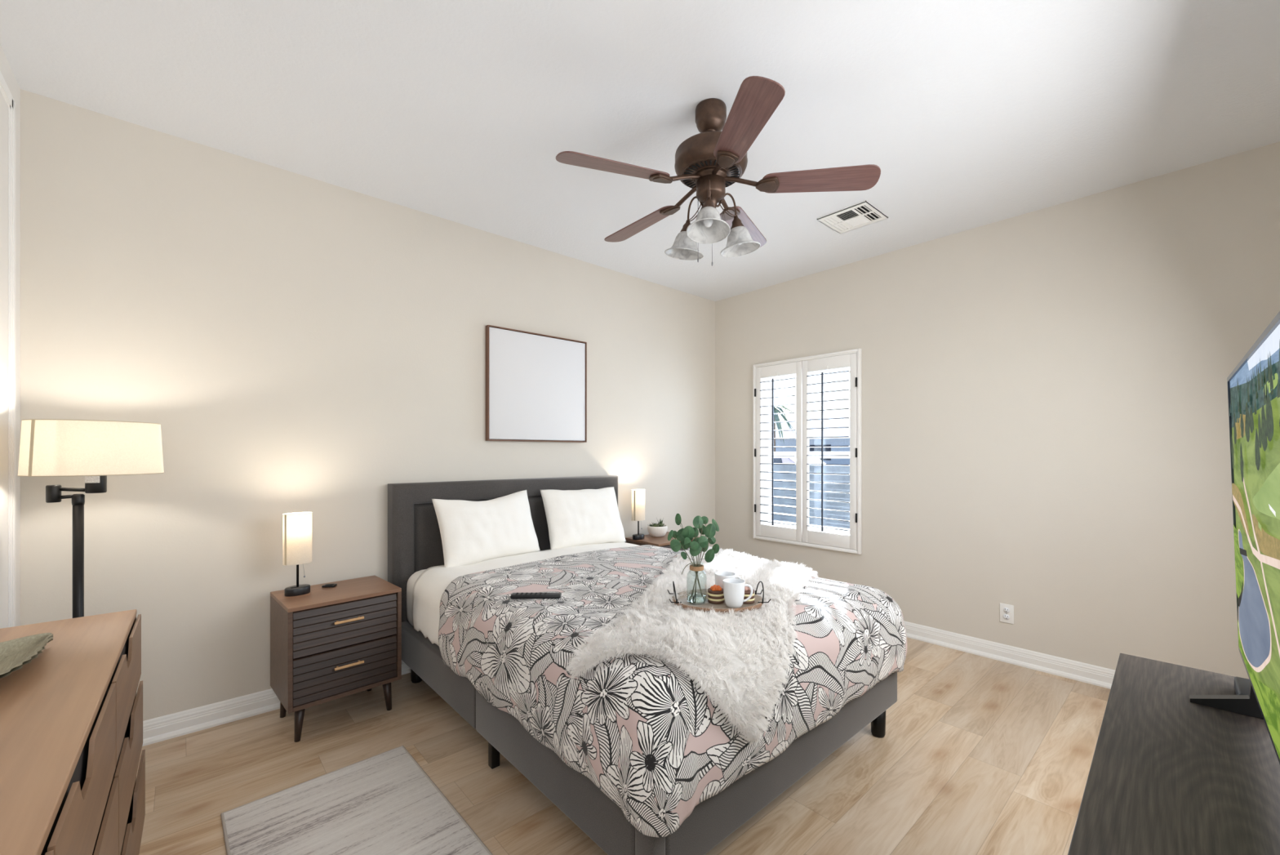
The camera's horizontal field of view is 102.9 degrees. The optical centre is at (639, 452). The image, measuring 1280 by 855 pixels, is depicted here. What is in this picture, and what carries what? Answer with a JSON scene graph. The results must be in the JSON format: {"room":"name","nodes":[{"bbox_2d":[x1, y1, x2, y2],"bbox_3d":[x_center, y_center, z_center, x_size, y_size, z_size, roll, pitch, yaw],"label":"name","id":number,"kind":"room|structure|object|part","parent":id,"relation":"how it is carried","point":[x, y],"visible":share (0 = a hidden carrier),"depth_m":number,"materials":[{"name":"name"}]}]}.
{"room":"bedroom","nodes":[
{"label":"bedroom","id":0,"kind":"room"},
{"bbox_2d":[0,44,20,626],"bbox_3d":[-1.001,-0.078,0.322,0.100,2.738,4.500,0,0,-42],"label":"wall","id":1,"kind":"structure","parent":0,"point":[6,70],"depth_m":2.01,"materials":[{"name":"white paint"}]},
{"bbox_2d":[0,90,8,628],"bbox_3d":[-1.991,0.009,1.505,0.004,2.555,0.984,0,0,-42],"label":"door","id":2,"kind":"structure","parent":1,"relation":"in","point":[3,105],"depth_m":1.82,"materials":[{"name":"white paint"}]},
{"bbox_2d":[0,71,15,626],"bbox_3d":[-1.998,-0.019,1.520,0.015,2.620,1.115,0,0,-42],"label":"trim","id":3,"kind":"structure","parent":1,"relation":"attached to","point":[4,89],"depth_m":1.89,"materials":[{"name":"white wood"}]},
{"bbox_2d":[20,88,715,720],"bbox_3d":[-0.900,-0.078,3.536,4.542,2.738,0.150,0,0,-42],"label":"wall","id":4,"kind":"structure","parent":0,"point":[295,342],"depth_m":2.54,"materials":[{"name":"beige paint"}]},
{"bbox_2d":[142,660,410,746],"bbox_3d":[-0.863,1.241,3.449,4.282,0.100,0.030,0,0,-42],"label":"baseboard","id":5,"kind":"structure","parent":4,"relation":"attached to","point":[155,730],"depth_m":2.40,"materials":[{"name":"white wood"}]},
{"bbox_2d":[485,324,586,442],"bbox_3d":[-0.705,-0.453,3.582,0.785,0.751,0.041,0,0,-42],"label":"picture","id":6,"kind":"object","parent":4,"relation":"attached to","point":[536,384],"visible":1,"depth_m":3.54,"materials":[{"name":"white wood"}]},
{"bbox_2d":[136,637,1110,854],"bbox_3d":[0.602,1.331,1.861,4.542,0.080,4.650,0,0,-42],"label":"floor","id":7,"kind":"structure","parent":0,"point":[976,754],"depth_m":2.07,"materials":[{"name":"brown wood"}]},
{"bbox_2d":[0,608,145,854],"bbox_3d":[-1.119,0.891,0.851,0.317,0.800,1.767,0,0,-41],"label":"dresser","id":8,"kind":"object","parent":7,"relation":"on","point":[71,717],"visible":1,"depth_m":1.01,"materials":[{"name":"beige wood"}]},
{"bbox_2d":[0,632,53,678],"bbox_3d":[-1.379,0.464,1.019,0.187,0.050,0.620,0,0,-23],"label":"tray","id":9,"kind":"object","parent":8,"relation":"on","point":[15,653],"visible":1,"depth_m":1.19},
{"bbox_3d":[-0.600,0.618,0.462,0.018,0.211,0.500,0,0,-41],"label":"drawer","id":10,"kind":"part","parent":8,"relation":"part of","materials":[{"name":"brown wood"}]},
{"bbox_3d":[-0.971,0.618,0.895,0.018,0.211,0.620,0,0,-41],"label":"drawer","id":11,"kind":"part","parent":8,"relation":"part of","materials":[{"name":"brown wood"}]},
{"bbox_3d":[-0.968,0.834,0.897,0.018,0.219,0.620,0,0,-41],"label":"drawer","id":12,"kind":"part","parent":8,"relation":"part of","materials":[{"name":"brown wood"}]},
{"bbox_3d":[-1.384,0.618,1.375,0.018,0.211,0.627,0,0,-41],"label":"drawer","id":13,"kind":"part","parent":8,"relation":"part of","materials":[{"name":"brown wood"}]},
{"bbox_3d":[-1.381,0.834,1.377,0.018,0.219,0.627,0,0,-41],"label":"drawer","id":14,"kind":"part","parent":8,"relation":"part of","materials":[{"name":"brown wood"}]},
{"bbox_3d":[-1.377,1.058,1.381,0.018,0.229,0.627,0,0,-41],"label":"drawer","id":15,"kind":"part","parent":8,"relation":"part of","materials":[{"name":"brown wood"}]},
{"bbox_2d":[17,418,164,617],"bbox_3d":[-2.016,0.589,1.891,0.369,1.404,0.369,0,0,-12],"label":"floor lamp","id":16,"kind":"object","parent":7,"relation":"on","point":[95,450],"visible":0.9,"depth_m":1.79,"materials":[{"name":"beige fabric"}]},
{"bbox_3d":[-2.078,0.148,1.860,0.119,0.062,0.037,0,0,-33],"label":"swing arm","id":17,"kind":"part","parent":16,"relation":"part of","materials":[{"name":"black metal"}]},
{"bbox_3d":[-2.016,-0.016,1.891,0.368,0.190,0.368,0,0,-42],"label":"lamp shade","id":18,"kind":"part","parent":16,"relation":"part of","materials":[{"name":"fabric"}]},
{"bbox_2d":[84,475,106,493],"bbox_3d":[-2.015,0.083,1.890,0.056,0.133,0.056,0,0,-42],"label":"socket","id":19,"kind":"object","parent":16,"relation":"attached to","point":[93,484],"depth_m":1.87,"materials":[{"name":"black metal"}]},
{"bbox_2d":[270,575,401,742],"bbox_3d":[-1.497,0.987,2.523,0.401,0.611,0.478,0,0,45],"label":"nightstand","id":20,"kind":"object","parent":7,"relation":"on","point":[344,639],"visible":1,"depth_m":2.39,"materials":[{"name":"brown wood"}]},
{"bbox_3d":[-1.735,1.215,2.497,0.041,0.155,0.044,0,0,45],"label":"leg","id":21,"kind":"part","parent":20,"relation":"part of","materials":[{"name":"brown wood"}]},
{"bbox_2d":[282,511,312,596],"bbox_3d":[-1.651,0.486,2.460,0.089,0.389,0.122,0,0,40],"label":"table lamp","id":22,"kind":"object","parent":20,"relation":"on","point":[296,526],"visible":1,"depth_m":2.42,"materials":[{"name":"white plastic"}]},
{"bbox_3d":[-1.651,0.412,2.460,0.086,0.238,0.120,0,0,40],"label":"lamp shade","id":23,"kind":"part","parent":22,"relation":"part of","materials":[{"name":"fabric"}]},
{"bbox_3d":[-1.532,1.215,2.297,0.041,0.155,0.044,0,0,45],"label":"leg","id":24,"kind":"part","parent":20,"relation":"part of","materials":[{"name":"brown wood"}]},
{"bbox_2d":[321,583,337,587],"bbox_3d":[-1.577,0.675,2.593,0.056,0.012,0.040,0,0,-7],"label":"fob","id":25,"kind":"object","parent":20,"relation":"on","point":[326,585],"visible":1,"depth_m":2.58,"materials":[{"name":"black plastic"}]},
{"bbox_3d":[-1.378,0.805,2.406,0.022,0.204,0.436,0,0,45],"label":"drawer","id":26,"kind":"part","parent":20,"relation":"part of","materials":[{"name":"brown wood"}]},
{"bbox_3d":[-1.378,1.016,2.406,0.022,0.204,0.436,0,0,45],"label":"drawer","id":27,"kind":"part","parent":20,"relation":"part of","materials":[{"name":"brown wood"}]},
{"bbox_3d":[-1.365,0.785,2.393,0.028,0.011,0.124,0,0,45],"label":"handle","id":28,"kind":"part","parent":20,"relation":"part of","materials":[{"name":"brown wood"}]},
{"bbox_3d":[-1.365,0.995,2.393,0.028,0.011,0.124,0,0,45],"label":"handle","id":29,"kind":"part","parent":20,"relation":"part of","materials":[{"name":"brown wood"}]},
{"bbox_3d":[-1.272,1.215,2.561,0.041,0.155,0.044,0,0,45],"label":"leg","id":30,"kind":"part","parent":20,"relation":"part of","materials":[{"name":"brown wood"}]},
{"bbox_2d":[220,745,493,854],"bbox_3d":[-0.838,1.285,1.570,0.620,0.010,1.250,0,0,-43],"label":"rug","id":31,"kind":"object","parent":7,"relation":"on","point":[385,802],"visible":1,"depth_m":1.78,"materials":[{"name":"grey fabric"}]},
{"bbox_2d":[387,475,897,854],"bbox_3d":[-0.108,0.735,2.660,1.637,1.112,2.188,0,0,-42],"label":"bed","id":32,"kind":"object","parent":7,"relation":"on","point":[415,544],"visible":0.15,"depth_m":1.98,"materials":[{"name":"grey fabric"}]},
{"bbox_3d":[-1.261,1.222,2.884,0.066,0.138,0.066,0,0,-42],"label":"leg","id":33,"kind":"part","parent":32,"relation":"part of","materials":[{"name":"black wood"}]},
{"bbox_2d":[406,568,438,645],"bbox_3d":[-0.104,0.827,2.647,1.529,0.339,2.013,0,0,-42],"label":"mattress","id":34,"kind":"object","parent":32,"relation":"on","point":[411,580],"visible":0.03,"depth_m":2.81,"materials":[{"name":"white fabric"}]},
{"bbox_2d":[412,542,638,645],"bbox_3d":[-0.497,0.769,3.081,1.606,0.307,0.536,0,0,-42],"label":"sheet","id":35,"kind":"object","parent":34,"relation":"on","point":[428,588],"visible":0.34,"depth_m":2.68,"materials":[{"name":"white fabric"}]},
{"bbox_2d":[431,489,540,567],"bbox_3d":[-0.908,0.449,3.074,0.220,0.410,0.637,0,0,44],"label":"pillow","id":36,"kind":"object","parent":35,"relation":"on","point":[472,532],"visible":1,"depth_m":2.98,"materials":[{"name":"fabric"}]},
{"bbox_2d":[540,486,626,549],"bbox_3d":[-0.384,0.446,3.546,0.626,0.395,0.231,0,0,-40],"label":"pillow","id":37,"kind":"object","parent":35,"relation":"on","point":[574,517],"visible":1,"depth_m":3.45,"materials":[{"name":"fabric"}]},
{"bbox_3d":[-1.005,1.054,2.513,0.055,0.197,1.023,0,0,-42],"label":"rail","id":38,"kind":"part","parent":32,"relation":"part of","materials":[{"name":"grey fabric"}]},
{"bbox_3d":[-0.796,0.732,3.427,1.401,0.869,0.052,0,0,-42],"label":"headboard panel","id":39,"kind":"part","parent":32,"relation":"part of","materials":[{"name":"grey fabric"}]},
{"bbox_3d":[-0.602,1.157,2.104,0.036,0.268,0.036,0,0,-42],"label":"support leg","id":40,"kind":"part","parent":32,"relation":"part of","materials":[{"name":"black wood"}]},
{"bbox_3d":[-0.803,0.672,3.435,1.637,0.987,0.106,0,0,-42],"label":"headboard","id":41,"kind":"part","parent":32,"relation":"part of","materials":[{"name":"grey fabric"}]},
{"bbox_3d":[-0.331,1.054,1.761,0.055,0.197,0.996,0,0,-42],"label":"rail","id":42,"kind":"part","parent":32,"relation":"part of","materials":[{"name":"grey fabric"}]},
{"bbox_3d":[0.027,1.054,1.362,0.055,0.197,0.074,0,0,-42],"label":"foot rail","id":43,"kind":"part","parent":32,"relation":"part of","materials":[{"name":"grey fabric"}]},
{"bbox_2d":[438,544,906,837],"bbox_3d":[0.106,0.794,2.406,1.643,0.389,1.643,0,0,-42],"label":"duvet","id":44,"kind":"object","parent":32,"relation":"on","point":[642,732],"visible":0.66,"depth_m":1.76,"materials":[{"name":"multicoloured fabric"}]},
{"bbox_2d":[510,592,561,598],"bbox_3d":[-0.438,0.603,2.154,0.210,0.019,0.040,0,0,-1],"label":"remote control","id":45,"kind":"object","parent":44,"relation":"on","point":[514,595],"visible":1,"depth_m":2.14,"materials":[{"name":"black plastic"}]},
{"bbox_2d":[565,545,817,746],"bbox_3d":[0.424,0.730,2.339,0.793,0.387,1.940,0,0,18],"label":"throw blanket","id":46,"kind":"object","parent":44,"relation":"on","point":[740,659],"visible":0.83,"depth_m":1.64,"materials":[{"name":"white fur"}]},
{"bbox_2d":[666,580,770,613],"bbox_3d":[0.297,0.537,1.959,0.379,0.085,0.273,0,0,0],"label":"serving tray","id":47,"kind":"object","parent":46,"relation":"on","point":[722,607],"visible":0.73,"depth_m":1.90,"materials":[{"name":"brown wood"}]},
{"bbox_3d":[0.132,0.528,1.960,0.048,0.068,0.133,0,0,0],"label":"handle","id":48,"kind":"part","parent":47,"relation":"part of","materials":[{"name":"black metal"}]},
{"bbox_2d":[686,564,706,604],"bbox_3d":[0.215,0.494,1.940,0.076,0.151,0.076,0,0,0],"label":"glass vase","id":49,"kind":"object","parent":47,"relation":"on","point":[698,597],"visible":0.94,"depth_m":1.92,"materials":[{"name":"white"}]},
{"bbox_2d":[667,513,719,603],"bbox_3d":[0.203,0.401,1.948,0.198,0.335,0.130,0,0,0],"label":"bunch","id":50,"kind":"object","parent":49,"relation":"in","point":[685,535],"visible":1,"depth_m":1.93,"materials":[{"name":"green plant"}]},
{"bbox_3d":[0.180,0.440,1.935,0.129,0.257,0.051,0,0,0],"label":"stem","id":51,"kind":"part","parent":50,"relation":"part of","materials":[{"name":"green plant"}]},
{"bbox_3d":[0.189,0.435,1.946,0.068,0.268,0.088,0,0,45],"label":"stem","id":52,"kind":"part","parent":50,"relation":"part of","materials":[{"name":"green plant"}]},
{"bbox_3d":[0.210,0.439,1.938,0.011,0.258,0.108,0,0,10],"label":"stem","id":53,"kind":"part","parent":50,"relation":"part of","materials":[{"name":"green plant"}]},
{"bbox_3d":[0.229,0.418,1.950,0.044,0.301,0.101,0,0,0],"label":"stem","id":54,"kind":"part","parent":50,"relation":"part of","materials":[{"name":"green plant"}]},
{"bbox_3d":[0.233,0.415,1.950,0.089,0.306,0.081,0,0,0],"label":"stem","id":55,"kind":"part","parent":50,"relation":"part of","materials":[{"name":"green plant"}]},
{"bbox_3d":[0.238,0.422,1.930,0.102,0.294,0.021,0,0,0],"label":"stem","id":56,"kind":"part","parent":50,"relation":"part of","materials":[{"name":"green plant"}]},
{"bbox_2d":[707,584,724,604],"bbox_3d":[0.291,0.541,1.954,0.066,0.061,0.066,0,0,-34],"label":"cake","id":57,"kind":"object","parent":47,"relation":"on","point":[715,593],"visible":0.96,"depth_m":1.93,"materials":[{"name":"brown food"}]},
{"bbox_2d":[715,570,741,588],"bbox_3d":[0.342,0.524,2.016,0.081,0.094,0.099,0,0,44],"label":"mug","id":58,"kind":"object","parent":47,"relation":"on","point":[719,575],"visible":0.31,"depth_m":1.99,"materials":[{"name":"white ceramic"}]},
{"bbox_2d":[723,577,752,608],"bbox_3d":[0.357,0.524,1.902,0.099,0.094,0.081,0,0,-26],"label":"mug","id":59,"kind":"object","parent":47,"relation":"on","point":[733,588],"visible":1,"depth_m":1.87,"materials":[{"name":"white ceramic"}]},
{"bbox_3d":[0.400,0.521,1.891,0.037,0.068,0.008,0,0,8],"label":"handle","id":60,"kind":"part","parent":59,"relation":"part of","materials":[{"name":"white ceramic"}]},
{"bbox_2d":[742,586,755,604],"bbox_3d":[0.405,0.540,1.952,0.066,0.061,0.066,0,0,40],"label":"cake","id":61,"kind":"object","parent":47,"relation":"on","point":[747,589],"visible":0.46,"depth_m":1.92,"materials":[{"name":"brown food"}]},
{"bbox_3d":[0.463,0.528,1.960,0.048,0.068,0.133,0,0,0],"label":"handle","id":62,"kind":"part","parent":47,"relation":"part of","materials":[{"name":"black metal"}]},
{"bbox_3d":[0.614,1.054,1.875,1.505,0.197,0.055,0,0,-42],"label":"foot rail","id":63,"kind":"part","parent":32,"relation":"part of","materials":[{"name":"grey fabric"}]},
{"bbox_3d":[1.090,1.222,2.335,0.066,0.138,0.066,0,0,-42],"label":"leg","id":64,"kind":"part","parent":32,"relation":"part of","materials":[{"name":"black wood"}]},
{"bbox_2d":[625,531,699,550],"bbox_3d":[0.193,0.987,4.089,0.478,0.611,0.401,0,0,-42],"label":"nightstand","id":65,"kind":"object","parent":7,"relation":"on","point":[662,541],"visible":0.08,"depth_m":3.97,"materials":[{"name":"brown wood"}]},
{"bbox_2d":[631,488,644,539],"bbox_3d":[-0.013,0.486,4.023,0.122,0.389,0.089,0,0,-42],"label":"table lamp","id":66,"kind":"object","parent":65,"relation":"on","point":[637,495],"visible":1,"depth_m":3.98,"materials":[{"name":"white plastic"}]},
{"bbox_3d":[-0.013,0.412,4.023,0.120,0.238,0.086,0,0,-42],"label":"lamp shade","id":67,"kind":"part","parent":66,"relation":"part of","materials":[{"name":"fabric"}]},
{"bbox_2d":[647,517,667,537],"bbox_3d":[0.143,0.603,4.149,0.164,0.157,0.164,0,0,-42],"label":"succulent pot","id":68,"kind":"object","parent":65,"relation":"on","point":[659,530],"visible":1,"depth_m":4.09,"materials":[{"name":"ceramic"}]},
{"bbox_3d":[0.143,0.637,4.149,0.164,0.088,0.164,0,0,-42],"label":"pot","id":69,"kind":"part","parent":68,"relation":"part of","materials":[{"name":"white ceramic"}]},
{"bbox_3d":[0.304,0.805,3.965,0.436,0.204,0.022,0,0,-42],"label":"drawer","id":70,"kind":"part","parent":65,"relation":"part of","materials":[{"name":"brown wood"}]},
{"bbox_2d":[1067,653,1279,854],"bbox_3d":[0.926,0.916,0.742,1.420,0.750,0.435,0,0,-44],"label":"media console","id":71,"kind":"object","parent":7,"relation":"on","point":[1169,774],"visible":0.97,"depth_m":0.86,"materials":[{"name":"grey wood"}]},
{"bbox_2d":[1189,311,1279,764],"bbox_3d":[1.023,0.179,0.814,1.155,0.721,0.205,0,-2,-44],"label":"television","id":72,"kind":"object","parent":71,"relation":"on","point":[1254,384],"visible":1,"depth_m":0.90,"materials":[{"name":"black plastic"}]},
{"bbox_2d":[1234,676,1249,694],"bbox_3d":[1.351,0.526,1.091,0.124,0.030,0.100,0,0,-44],"label":"media box","id":73,"kind":"object","parent":71,"relation":"on","point":[1242,685],"visible":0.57,"depth_m":1.12,"materials":[{"name":"grey plastic"}]},
{"bbox_2d":[0,0,1279,301],"bbox_3d":[0.602,-1.497,1.861,4.542,0.100,4.650,0,0,-42],"label":"ceiling","id":74,"kind":"structure","parent":0,"point":[971,113],"depth_m":2.09,"materials":[{"name":"white paint"}]},
{"bbox_2d":[555,75,880,266],"bbox_3d":[0.261,-1.111,2.185,1.289,0.670,1.235,0,0,-42],"label":"ceiling fan","id":75,"kind":"object","parent":74,"relation":"hanging from","point":[708,162],"visible":1,"depth_m":2.06,"materials":[{"name":"brown wood"}]},
{"bbox_3d":[-0.096,-1.097,1.964,0.458,0.049,0.133,0,0,-25],"label":"blade","id":76,"kind":"part","parent":75,"relation":"part of","materials":[{"name":"brown wood"}]},
{"bbox_3d":[0.003,-1.097,2.464,0.133,0.049,0.458,0,0,-43],"label":"blade","id":77,"kind":"part","parent":75,"relation":"part of","materials":[{"name":"brown wood"}]},
{"bbox_3d":[0.194,-0.910,2.239,0.173,0.109,0.171,0,0,-42],"label":"lamp shade","id":78,"kind":"part","parent":75,"relation":"part of","materials":[{"name":"white glass"}]},
{"bbox_3d":[0.245,-1.054,2.193,0.103,0.099,0.018,0,0,42],"label":"light arm","id":79,"kind":"part","parent":75,"relation":"part of","materials":[{"name":"brown metal"}]},
{"bbox_3d":[0.269,-0.910,2.009,0.171,0.109,0.172,0,0,-42],"label":"lamp shade","id":80,"kind":"part","parent":75,"relation":"part of","materials":[{"name":"white glass"}]},
{"bbox_3d":[0.270,-0.920,2.015,0.037,0.059,0.037,0,0,-42],"label":"bulb","id":81,"kind":"part","parent":75,"relation":"part of","materials":[{"name":"white glass"}]},
{"bbox_3d":[0.283,-1.054,2.076,0.018,0.099,0.103,0,0,12],"label":"light arm","id":82,"kind":"part","parent":75,"relation":"part of","materials":[{"name":"brown metal"}]},
{"bbox_3d":[0.365,-1.054,2.167,0.103,0.099,0.018,0,0,-18],"label":"light arm","id":83,"kind":"part","parent":75,"relation":"part of","materials":[{"name":"brown metal"}]},
{"bbox_3d":[0.430,-0.910,2.189,0.171,0.109,0.172,0,0,-42],"label":"lamp shade","id":84,"kind":"part","parent":75,"relation":"part of","materials":[{"name":"white glass"}]},
{"bbox_3d":[0.509,-1.097,2.524,0.133,0.049,0.458,0,0,29],"label":"blade","id":85,"kind":"part","parent":75,"relation":"part of","materials":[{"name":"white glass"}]},
{"bbox_3d":[0.349,-1.097,1.715,0.133,0.049,0.458,0,0,-7],"label":"blade","id":86,"kind":"part","parent":75,"relation":"part of","materials":[{"name":"brown wood"}]},
{"bbox_3d":[0.723,-1.097,2.061,0.458,0.049,0.133,0,0,11],"label":"blade","id":87,"kind":"part","parent":75,"relation":"part of","materials":[{"name":"brown wood"}]},
{"bbox_2d":[817,200,888,233],"bbox_3d":[1.307,-1.441,3.139,0.304,0.011,0.304,0,0,-42],"label":"ceiling vent","id":88,"kind":"object","parent":74,"relation":"in","point":[861,214],"visible":1,"depth_m":3.13,"materials":[{"name":"white metal"}]},
{"bbox_2d":[715,141,1279,679],"bbox_3d":[2.283,-0.078,3.269,0.160,2.738,4.500,0,0,-42],"label":"wall","id":89,"kind":"structure","parent":0,"point":[1046,424],"depth_m":2.99,"materials":[{"name":"beige paint"}]},
{"bbox_2d":[764,367,849,534],"bbox_3d":[1.422,-0.009,4.283,0.068,1.368,0.868,0,0,-42],"label":"window","id":90,"kind":"structure","parent":89,"relation":"in","point":[767,384],"depth_m":4.57,"materials":[{"name":"white plastic"}]},
{"bbox_2d":[752,347,862,554],"bbox_3d":[1.329,-0.009,4.177,0.068,1.544,0.963,0,0,-42],"label":"plantation shutter","id":91,"kind":"object","parent":90,"relation":"attached to","point":[851,543],"visible":1,"depth_m":4.14,"materials":[{"name":"white wood"}]},
{"bbox_3d":[1.133,-0.005,4.353,0.011,1.252,0.012,0,0,-42],"label":"tilt rod","id":92,"kind":"part","parent":91,"relation":"part of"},
{"bbox_3d":[1.182,-0.009,4.351,0.026,1.480,0.445,0,0,-42],"label":"panel","id":93,"kind":"part","parent":91,"relation":"part of","materials":[{"name":"white wood"}]},
{"bbox_3d":[1.435,-0.005,4.016,0.011,1.252,0.012,0,0,-42],"label":"tilt rod","id":94,"kind":"part","parent":91,"relation":"part of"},
{"bbox_3d":[1.485,-0.009,4.013,0.026,1.480,0.451,0,0,-42],"label":"panel","id":95,"kind":"part","parent":91,"relation":"part of","materials":[{"name":"white wood"}]},
{"bbox_2d":[1000,602,1013,623],"bbox_3d":[2.269,0.996,3.158,0.010,0.116,0.072,0,0,-42],"label":"wall outlet","id":96,"kind":"object","parent":89,"relation":"attached to","point":[1006,611],"visible":1,"depth_m":3.15,"materials":[{"name":"white plastic"}]},
{"bbox_2d":[1003,607,1009,613],"bbox_3d":[2.267,0.975,3.156,0.003,0.033,0.033,0,0,-42],"label":"receptacle","id":97,"kind":"object","parent":96,"relation":"attached to","point":[1006,610],"depth_m":3.15,"materials":[{"name":"white plastic"}]},
{"bbox_2d":[1003,613,1009,619],"bbox_3d":[2.267,1.017,3.156,0.003,0.033,0.033,0,0,-42],"label":"receptacle","id":98,"kind":"object","parent":96,"relation":"attached to","point":[1006,616],"depth_m":3.16,"materials":[{"name":"white plastic"}]},
{"bbox_2d":[903,620,1115,688],"bbox_3d":[1.922,1.241,3.529,0.030,0.100,3.570,0,0,-42],"label":"baseboard","id":99,"kind":"structure","parent":89,"relation":"attached to","point":[1093,674],"depth_m":3.11,"materials":[{"name":"white wood"}]},
{"label":"outside","id":100,"kind":"structure","parent":0,"visible":0},
{"bbox_3d":[14.432,1.591,34.658,59.830,0.100,54.000,0,0,-42],"label":"ground","id":101,"kind":"structure","parent":100,"visible":0},
{"bbox_2d":[771,404,795,451],"bbox_3d":[9.023,-0.874,34.645,3.598,4.850,3.591,0,0,-42],"label":"palm tree","id":102,"kind":"object","parent":101,"relation":"on","point":[776,418],"visible":0.38,"depth_m":34.51,"materials":[{"name":"green plant"}]},
{"bbox_2d":[771,464,849,528],"bbox_3d":[-4.016,0.891,18.106,0.200,1.300,34.000,0,0,-42],"label":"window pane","id":103,"kind":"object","parent":101,"relation":"on","point":[784,468],"depth_m":9.69,"materials":[{"name":"clear glass"}]},
{"bbox_2d":[775,416,849,464],"bbox_3d":[15.714,-0.609,39.839,10.200,4.300,27.200,0,0,-42],"label":"house","id":104,"kind":"structure","parent":101,"relation":"on","point":[834,423],"depth_m":36.90,"materials":[{"name":"paint"}]},
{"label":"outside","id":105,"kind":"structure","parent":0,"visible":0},
{"bbox_3d":[-1.405,1.536,24.479,5.000,0.010,48.000,0,0,-42],"label":"road","id":106,"kind":"object","parent":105,"visible":0},
{"bbox_2d":[771,457,825,463],"bbox_3d":[4.396,0.806,16.516,1.760,1.450,4.288,0,0,-42],"label":"car","id":107,"kind":"object","parent":106,"relation":"on","point":[811,460],"visible":0.02,"depth_m":15.48,"materials":[{"name":"paint"}]}
]}

